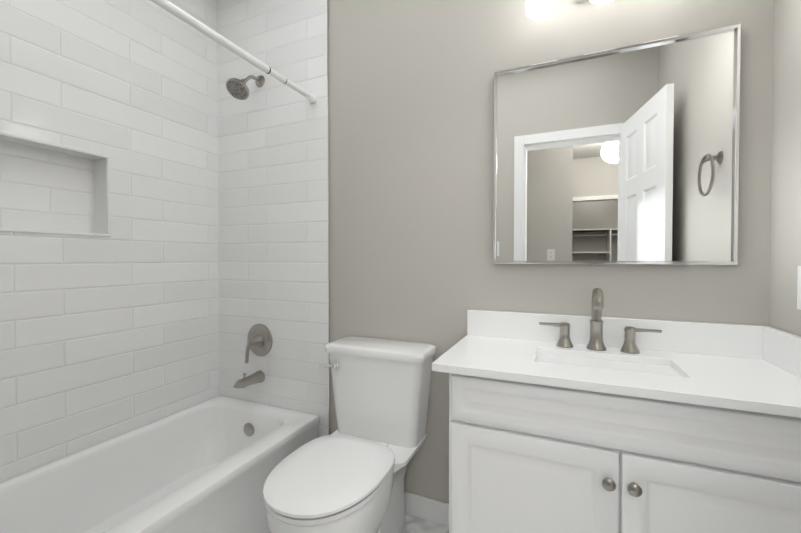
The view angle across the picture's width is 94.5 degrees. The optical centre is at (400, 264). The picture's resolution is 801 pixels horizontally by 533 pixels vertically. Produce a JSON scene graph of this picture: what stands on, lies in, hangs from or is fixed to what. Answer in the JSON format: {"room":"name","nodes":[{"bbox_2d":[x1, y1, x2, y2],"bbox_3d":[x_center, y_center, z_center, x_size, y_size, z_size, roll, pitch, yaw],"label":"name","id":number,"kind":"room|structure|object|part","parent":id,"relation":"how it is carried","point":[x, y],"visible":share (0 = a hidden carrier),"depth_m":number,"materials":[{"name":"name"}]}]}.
{"room":"bathroom","nodes":[
{"label":"bathroom","id":0,"kind":"room"},
{"bbox_2d":[0,0,219,482],"bbox_3d":[-1.462,-0.220,1.479,0.250,2.700,1.830,0,1,24],"label":"tiled wall","id":1,"kind":"structure","parent":0,"point":[103,339],"depth_m":1.60,"materials":[{"name":"tile"}]},
{"bbox_2d":[0,131,110,236],"bbox_3d":[-1.337,-0.295,1.443,0.006,0.352,0.367,0,1,24],"label":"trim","id":2,"kind":"structure","parent":1,"relation":"attached to","point":[62,232],"depth_m":1.48,"materials":[{"name":"white tile"}]},
{"bbox_2d":[400,514,448,532],"bbox_3d":[-0.241,1.198,0.975,3.010,0.120,1.720,0,1,24],"label":"floor","id":3,"kind":"structure","parent":0,"point":[413,524],"depth_m":1.59,"materials":[{"name":"tile"}]},
{"bbox_2d":[0,395,319,532],"bbox_3d":[-1.031,0.947,1.290,0.700,0.372,1.545,0,1,24],"label":"bathtub","id":4,"kind":"object","parent":3,"relation":"on","point":[209,466],"visible":0.88,"depth_m":1.51,"materials":[{"name":"white ceramic"}]},
{"bbox_2d":[263,336,436,532],"bbox_3d":[-0.193,0.739,1.372,0.466,0.786,0.716,0,1,24],"label":"toilet","id":5,"kind":"object","parent":3,"relation":"on","point":[347,475],"visible":1,"depth_m":1.44,"materials":[{"name":"white ceramic"}]},
{"bbox_3d":[-0.307,0.428,1.581,0.085,0.028,0.033,0,1,24],"label":"lever","id":6,"kind":"part","parent":5,"relation":"part of","materials":[{"name":"silver metal"}]},
{"bbox_3d":[-0.235,0.707,1.268,0.378,0.048,0.492,0,1,24],"label":"seat","id":7,"kind":"part","parent":5,"relation":"part of","materials":[{"name":"white plastic"}]},
{"bbox_3d":[-0.088,0.536,1.601,0.460,0.388,0.205,0,1,24],"label":"tank","id":8,"kind":"part","parent":5,"relation":"part of","materials":[{"name":"white ceramic"}]},
{"bbox_2d":[432,288,800,532],"bbox_3d":[0.628,0.608,1.149,0.958,1.056,0.480,0,1,24],"label":"bathroom vanity","id":9,"kind":"object","parent":3,"relation":"on","point":[595,422],"visible":1,"depth_m":1.00,"materials":[{"name":"white painted wood"},{"name":"white quartz"},{"name":"brushed nickel"}]},
{"bbox_2d":[432,309,800,417],"bbox_3d":[0.629,0.257,1.144,0.958,0.126,0.477,0,1,24],"label":"countertop","id":10,"kind":"structure","parent":9,"relation":"on","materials":[{"name":"stone"}]},
{"bbox_2d":[539,288,661,353],"bbox_3d":[0.677,0.187,1.273,0.376,0.218,0.114,0,1,24],"label":"faucet","id":11,"kind":"object","parent":10,"relation":"on","point":[564,345],"depth_m":1.28,"materials":[{"name":"silver metal"}]},
{"bbox_2d":[217,0,773,502],"bbox_3d":[0.206,-0.223,1.663,3.160,2.700,0.158,0,1,24],"label":"wall","id":12,"kind":"structure","parent":0,"point":[355,198],"depth_m":1.67,"materials":[{"name":"paint"}]},
{"bbox_2d":[150,0,316,102],"bbox_3d":[-0.745,-0.815,1.135,0.042,0.042,1.550,0,1,24],"label":"rail","id":13,"kind":"object","parent":12,"relation":"attached to","point":[181,14],"visible":1,"depth_m":1.36,"materials":[{"name":"white metal"}]},
{"bbox_2d":[226,75,264,99],"bbox_3d":[-0.788,-0.925,1.887,0.112,0.177,0.204,0,1,24],"label":"shower head","id":14,"kind":"object","parent":12,"relation":"attached to","point":[238,89],"visible":1,"depth_m":1.84},
{"bbox_2d":[233,370,264,387],"bbox_3d":[-0.797,0.600,1.935,0.066,0.082,0.170,0,1,24],"label":"tub spout","id":15,"kind":"object","parent":12,"relation":"attached to","point":[258,376],"visible":1,"depth_m":1.93,"materials":[{"name":"silver metal"}]},
{"bbox_2d":[245,324,272,362],"bbox_3d":[-0.782,0.416,1.966,0.176,0.194,0.095,0,1,24],"label":"tub valve","id":16,"kind":"object","parent":12,"relation":"attached to","point":[260,340],"visible":1,"depth_m":1.98,"materials":[{"name":"silver metal"}]},
{"bbox_2d":[405,492,448,526],"bbox_3d":[-0.015,1.079,1.696,0.735,0.095,0.014,0,1,24],"label":"baseboard","id":17,"kind":"structure","parent":12,"relation":"attached to","point":[428,509],"depth_m":1.62,"materials":[{"name":"white wood"}]},
{"bbox_2d":[526,0,613,19],"bbox_3d":[0.705,-1.018,1.273,0.516,0.217,0.147,0,1,24],"label":"sconce","id":18,"kind":"object","parent":12,"relation":"attached to","point":[539,9],"visible":1,"depth_m":1.32,"materials":[{"name":"white glass"}]},
{"bbox_2d":[493,24,740,264],"bbox_3d":[0.729,-0.384,1.339,0.768,0.762,0.027,0,1,24],"label":"mirror","id":19,"kind":"object","parent":12,"relation":"attached to","point":[626,155],"visible":1,"depth_m":1.31,"materials":[{"name":"silver metal"}]},
{"bbox_2d":[769,0,800,336],"bbox_3d":[0.914,-0.203,0.436,0.120,2.700,1.580,0,1,24],"label":"wall","id":20,"kind":"structure","parent":0,"point":[785,259],"depth_m":1.05,"materials":[{"name":"grey paint"}]},
{"bbox_2d":[797,266,800,309],"bbox_3d":[1.084,0.063,0.989,0.007,0.120,0.075,0,1,24],"label":"electrical outlet plate","id":21,"kind":"object","parent":20,"relation":"attached to","point":[799,290],"visible":1,"depth_m":1.01,"materials":[{"name":"white plastic"}]}
]}

